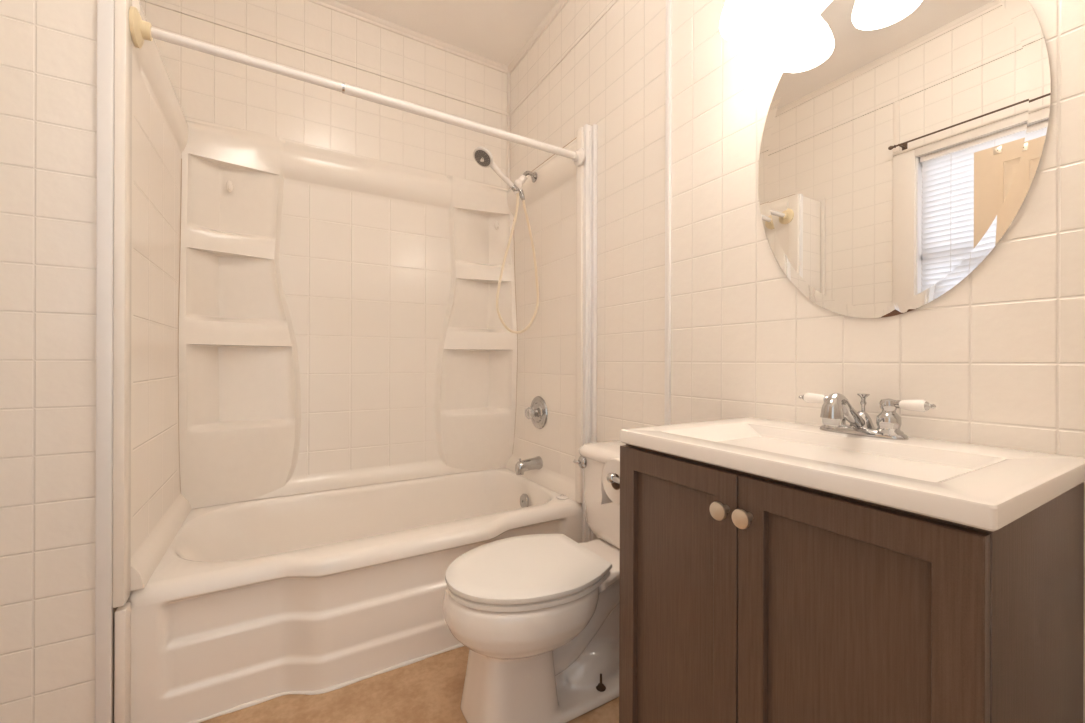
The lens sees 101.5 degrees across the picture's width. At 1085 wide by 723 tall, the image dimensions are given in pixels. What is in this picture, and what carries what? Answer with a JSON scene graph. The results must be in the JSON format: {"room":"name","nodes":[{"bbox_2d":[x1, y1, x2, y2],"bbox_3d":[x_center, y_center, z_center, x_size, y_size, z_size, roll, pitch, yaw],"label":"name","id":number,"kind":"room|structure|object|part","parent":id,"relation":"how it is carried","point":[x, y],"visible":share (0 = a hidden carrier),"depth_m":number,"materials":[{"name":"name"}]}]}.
{"room":"bathroom","nodes":[
{"label":"bathroom","id":0,"kind":"room"},
{"bbox_2d":[0,0,117,722],"bbox_3d":[-1.404,-0.004,1.403,0.268,2.000,0.840,0,0,-31],"label":"wall","id":1,"kind":"structure","parent":0,"point":[48,48],"depth_m":1.05,"materials":[{"name":"tile"}]},
{"bbox_2d":[95,0,113,722],"bbox_3d":[-1.082,-0.003,1.096,0.030,2.000,0.016,0,0,-31],"label":"trim","id":2,"kind":"structure","parent":1,"relation":"attached to","point":[105,8],"depth_m":1.09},
{"bbox_2d":[114,602,130,722],"bbox_3d":[-1.071,0.811,1.131,0.022,0.372,0.047,0,0,-31],"label":"trim","id":3,"kind":"structure","parent":1,"relation":"attached to","point":[122,619],"depth_m":1.11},
{"bbox_2d":[112,0,190,607],"bbox_3d":[-1.261,-0.197,1.477,0.051,1.620,0.846,0,0,-31],"label":"tub surround panel","id":4,"kind":"object","parent":1,"relation":"attached to","point":[151,129],"visible":0.91,"depth_m":1.28,"materials":[{"name":"plastic"}]},
{"bbox_2d":[129,6,584,166],"bbox_3d":[-0.461,-0.879,1.531,1.429,0.094,0.097,0,0,-31],"label":"shower curtain rod","id":5,"kind":"object","parent":4,"relation":"attached to","point":[141,30],"visible":1,"depth_m":1.40,"materials":[{"name":"white plastic"}]},
{"bbox_2d":[139,0,508,189],"bbox_3d":[-0.990,-0.358,2.192,1.980,2.710,0.100,0,0,-31],"label":"wall","id":6,"kind":"structure","parent":0,"point":[305,36],"depth_m":2.12,"materials":[{"name":"tile"}]},
{"bbox_2d":[178,119,517,508],"bbox_3d":[-0.809,-0.201,2.149,1.502,1.603,0.154,0,0,-31],"label":"tub surround panel","id":7,"kind":"object","parent":6,"relation":"attached to","point":[340,326],"visible":0.97,"depth_m":2.10,"materials":[{"name":"plastic"}]},
{"bbox_2d":[226,181,232,191],"bbox_3d":[-1.332,-0.746,1.881,0.025,0.048,0.035,0,0,-7],"label":"hook","id":8,"kind":"object","parent":7,"relation":"attached to","point":[229,185],"visible":1,"depth_m":1.88,"materials":[{"name":"plastic"}]},
{"bbox_2d":[306,0,508,73],"bbox_3d":[-0.955,-1.697,2.139,1.780,0.031,0.022,0,0,-31],"label":"trim","id":9,"kind":"structure","parent":6,"relation":"attached to","point":[330,4],"depth_m":2.29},
{"bbox_2d":[507,115,509,189],"bbox_3d":[-0.199,-1.210,2.588,0.019,0.449,0.019,0,0,-31],"label":"trim","id":10,"kind":"structure","parent":6,"relation":"attached to","point":[508,116],"depth_m":2.58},
{"bbox_2d":[507,72,509,113],"bbox_3d":[-0.197,-1.570,2.590,0.016,0.240,0.016,0,0,-31],"label":"trim","id":11,"kind":"structure","parent":6,"relation":"attached to","point":[508,73],"depth_m":2.58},
{"bbox_2d":[200,646,618,722],"bbox_3d":[0.072,1.040,0.383,1.980,0.080,4.300,0,0,-31],"label":"floor","id":12,"kind":"structure","parent":0,"point":[428,690],"depth_m":1.29,"materials":[{"name":"tile"}]},
{"bbox_2d":[126,468,582,722],"bbox_3d":[-0.635,0.800,1.847,1.505,0.396,0.846,0,0,-31],"label":"bathtub","id":13,"kind":"object","parent":12,"relation":"on","point":[251,600],"visible":0.71,"depth_m":1.41,"materials":[{"name":"ceramic"}]},
{"bbox_2d":[188,643,463,722],"bbox_3d":[-0.432,0.996,1.502,1.465,0.015,0.067,0,0,-31],"label":"trim","id":14,"kind":"structure","parent":13,"relation":"attached to","point":[261,700],"depth_m":1.33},
{"bbox_3d":[-0.092,0.700,2.218,0.025,0.075,0.074,0,0,-31],"label":"overflow plate","id":15,"kind":"part","parent":13,"relation":"part of","materials":[{"name":"silver metal"}]},
{"bbox_2d":[556,494,567,499],"bbox_3d":[0.087,0.596,1.964,0.052,0.019,0.052,0,0,-31],"label":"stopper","id":16,"kind":"object","parent":13,"relation":"on","point":[560,497],"visible":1,"depth_m":1.95,"materials":[{"name":"white plastic"}]},
{"bbox_2d":[443,440,625,722],"bbox_3d":[0.073,0.665,1.364,0.760,0.739,0.414,0,0,-31],"label":"toilet","id":17,"kind":"object","parent":12,"relation":"on","point":[536,616],"visible":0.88,"depth_m":1.21,"materials":[{"name":"ceramic"}]},
{"bbox_3d":[-0.056,0.615,1.287,0.440,0.016,0.374,0,0,-31],"label":"seat","id":18,"kind":"part","parent":17,"relation":"part of","materials":[{"name":"plastic"}]},
{"bbox_3d":[-0.056,0.594,1.287,0.448,0.028,0.384,0,0,-31],"label":"lid","id":19,"kind":"part","parent":17,"relation":"part of","materials":[{"name":"plastic"}]},
{"bbox_3d":[0.052,0.828,1.351,0.712,0.413,0.380,0,0,-31],"label":"bowl","id":20,"kind":"part","parent":17,"relation":"part of","materials":[{"name":"ceramic"}]},
{"bbox_3d":[0.133,0.361,1.584,0.031,0.046,0.046,0,0,-31],"label":"flush handle","id":21,"kind":"part","parent":17,"relation":"part of","materials":[{"name":"silver metal"}]},
{"bbox_3d":[0.310,0.481,1.503,0.194,0.275,0.392,0,0,-31],"label":"tank","id":22,"kind":"part","parent":17,"relation":"part of","materials":[{"name":"ceramic"}]},
{"bbox_3d":[0.308,0.319,1.502,0.216,0.046,0.414,0,0,-31],"label":"tank lid","id":23,"kind":"part","parent":17,"relation":"part of","materials":[{"name":"ceramic"}]},
{"bbox_2d":[619,444,1083,722],"bbox_3d":[0.524,0.596,0.881,0.488,0.812,0.630,0,0,-31],"label":"vanity cabinet","id":24,"kind":"object","parent":12,"relation":"on","point":[745,597],"visible":0.88,"depth_m":0.68,"materials":[{"name":"brown wood"}]},
{"bbox_2d":[607,473,619,483],"bbox_3d":[0.242,0.293,1.125,0.168,0.038,0.076,0,0,-31],"label":"paper holder","id":25,"kind":"object","parent":24,"relation":"attached to","point":[611,477],"visible":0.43,"depth_m":1.10,"materials":[{"name":"silver metal"}]},
{"bbox_2d":[601,458,619,504],"bbox_3d":[0.228,0.313,1.150,0.101,0.132,0.118,0,0,-31],"label":"toilet paper roll","id":26,"kind":"object","parent":25,"relation":"hanging from","point":[610,492],"visible":0.34,"depth_m":1.14,"materials":[{"name":"paper"}]},
{"bbox_3d":[0.267,0.552,0.913,0.019,0.708,0.311,0,0,-31],"label":"door","id":27,"kind":"part","parent":24,"relation":"part of","materials":[{"name":"brown wood"}]},
{"bbox_3d":[0.317,0.263,0.784,0.030,0.033,0.033,0,0,-31],"label":"knob","id":28,"kind":"part","parent":24,"relation":"part of","materials":[{"name":"beige ceramic"}]},
{"bbox_3d":[0.340,0.263,0.746,0.030,0.033,0.033,0,0,-31],"label":"knob","id":29,"kind":"part","parent":24,"relation":"part of","materials":[{"name":"beige ceramic"}]},
{"bbox_2d":[620,417,1084,530],"bbox_3d":[0.539,0.207,0.876,0.471,0.097,0.630,0,0,-31],"label":"sink","id":30,"kind":"object","parent":24,"relation":"in","point":[989,488],"visible":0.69,"depth_m":0.74,"materials":[{"name":"ceramic"}]},
{"bbox_2d":[799,393,935,439],"bbox_3d":[0.686,0.112,0.957,0.194,0.094,0.193,0,0,16],"label":"sink faucet","id":31,"kind":"object","parent":30,"relation":"on","point":[836,408],"visible":1,"depth_m":0.91,"materials":[{"name":"silver metal"}]},
{"bbox_3d":[0.642,0.086,1.045,0.021,0.021,0.072,0,0,-34],"label":"lever","id":32,"kind":"part","parent":31,"relation":"part of","materials":[{"name":"white ceramic"}]},
{"bbox_3d":[0.647,0.108,0.938,0.170,0.086,0.052,0,0,-31],"label":"spout","id":33,"kind":"part","parent":31,"relation":"part of","materials":[{"name":"silver metal"}]},
{"bbox_3d":[0.703,0.092,0.971,0.023,0.044,0.023,0,0,-31],"label":"lift rod","id":34,"kind":"part","parent":31,"relation":"part of","materials":[{"name":"silver metal"}]},
{"bbox_3d":[0.694,0.151,0.966,0.056,0.016,0.168,0,0,-31],"label":"plate","id":35,"kind":"part","parent":31,"relation":"part of","materials":[{"name":"silver metal"}]},
{"bbox_3d":[0.738,0.087,0.882,0.021,0.021,0.072,0,0,-27],"label":"lever","id":36,"kind":"part","parent":31,"relation":"part of","materials":[{"name":"white ceramic"}]},
{"bbox_3d":[0.427,0.552,0.642,0.019,0.708,0.315,0,0,-31],"label":"door","id":37,"kind":"part","parent":24,"relation":"part of","materials":[{"name":"brown wood"}]},
{"bbox_2d":[333,0,557,65],"bbox_3d":[-0.334,-1.751,1.085,1.980,0.080,2.670,0,0,-31],"label":"ceiling","id":38,"kind":"structure","parent":0,"point":[494,30],"depth_m":2.21,"materials":[{"name":"white paint"}]},
{"bbox_2d":[509,0,1084,722],"bbox_3d":[0.497,-0.353,1.519,0.100,2.710,2.570,0,0,-31],"label":"wall","id":39,"kind":"structure","parent":0,"point":[999,356],"depth_m":1.28,"materials":[{"name":"tile"}]},
{"bbox_2d":[508,0,568,73],"bbox_3d":[0.423,-1.693,1.531,0.022,0.031,2.470,0,0,-31],"label":"trim","id":40,"kind":"structure","parent":39,"relation":"attached to","point":[560,4],"depth_m":2.29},
{"bbox_2d":[505,127,583,503],"bbox_3d":[-0.011,-0.200,2.226,0.055,1.606,0.824,0,0,-31],"label":"tub surround panel","id":41,"kind":"object","parent":39,"relation":"attached to","point":[550,351],"visible":0.69,"depth_m":2.13,"materials":[{"name":"plastic"}]},
{"bbox_2d":[473,147,538,333],"bbox_3d":[-0.156,-0.557,2.120,0.369,0.841,0.096,0,0,-34],"label":"shower","id":42,"kind":"object","parent":41,"relation":"attached to","point":[483,157],"visible":1,"depth_m":2.13,"materials":[{"name":"silver metal"}]},
{"bbox_3d":[-0.072,-0.922,2.204,0.086,0.056,0.052,0,0,-31],"label":"shower arm","id":43,"kind":"part","parent":42,"relation":"part of","materials":[{"name":"silver metal"}]},
{"bbox_2d":[515,456,542,474],"bbox_3d":[-0.072,0.519,2.212,0.131,0.082,0.068,0,0,-31],"label":"tub spout","id":44,"kind":"object","parent":41,"relation":"attached to","point":[521,466],"visible":1,"depth_m":2.19,"materials":[{"name":"silver metal"}]},
{"bbox_2d":[525,396,547,428],"bbox_3d":[-0.048,0.258,2.226,0.076,0.166,0.166,0,0,-31],"label":"shower valve","id":45,"kind":"object","parent":41,"relation":"attached to","point":[538,412],"visible":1,"depth_m":2.21,"materials":[{"name":"silver metal"}]},
{"bbox_3d":[-0.065,0.258,2.216,0.037,0.059,0.059,0,0,-31],"label":"clear knob","id":46,"kind":"part","parent":45,"relation":"part of","materials":[{"name":"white plastic"}]},
{"bbox_2d":[582,124,596,542],"bbox_3d":[0.200,0.001,1.874,0.047,2.000,0.039,0,0,-31],"label":"trim","id":47,"kind":"structure","parent":39,"relation":"attached to","point":[590,132],"depth_m":1.87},
{"bbox_2d":[664,0,671,424],"bbox_3d":[0.431,-0.344,1.522,0.011,2.690,0.021,0,0,-31],"label":"trim","id":48,"kind":"structure","parent":39,"relation":"attached to","point":[668,86],"depth_m":1.51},
{"bbox_2d":[719,0,780,41],"bbox_3d":[0.650,-0.957,0.966,0.200,0.208,0.538,0,0,-31],"label":"vanity light","id":49,"kind":"object","parent":39,"relation":"attached to","point":[741,20],"visible":1,"depth_m":1.13,"materials":[{"name":"white glass"}]},
{"bbox_3d":[0.524,-0.918,1.122,0.056,0.101,0.056,0,0,-31],"label":"bulb","id":50,"kind":"part","parent":49,"relation":"part of","materials":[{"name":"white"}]},
{"bbox_2d":[758,0,1051,317],"bbox_3d":[0.741,-0.489,1.000,0.006,0.783,0.544,0,0,-31],"label":"oval mirror","id":51,"kind":"object","parent":39,"relation":"attached to","point":[902,142],"visible":1,"depth_m":0.95,"materials":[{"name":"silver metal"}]}
]}

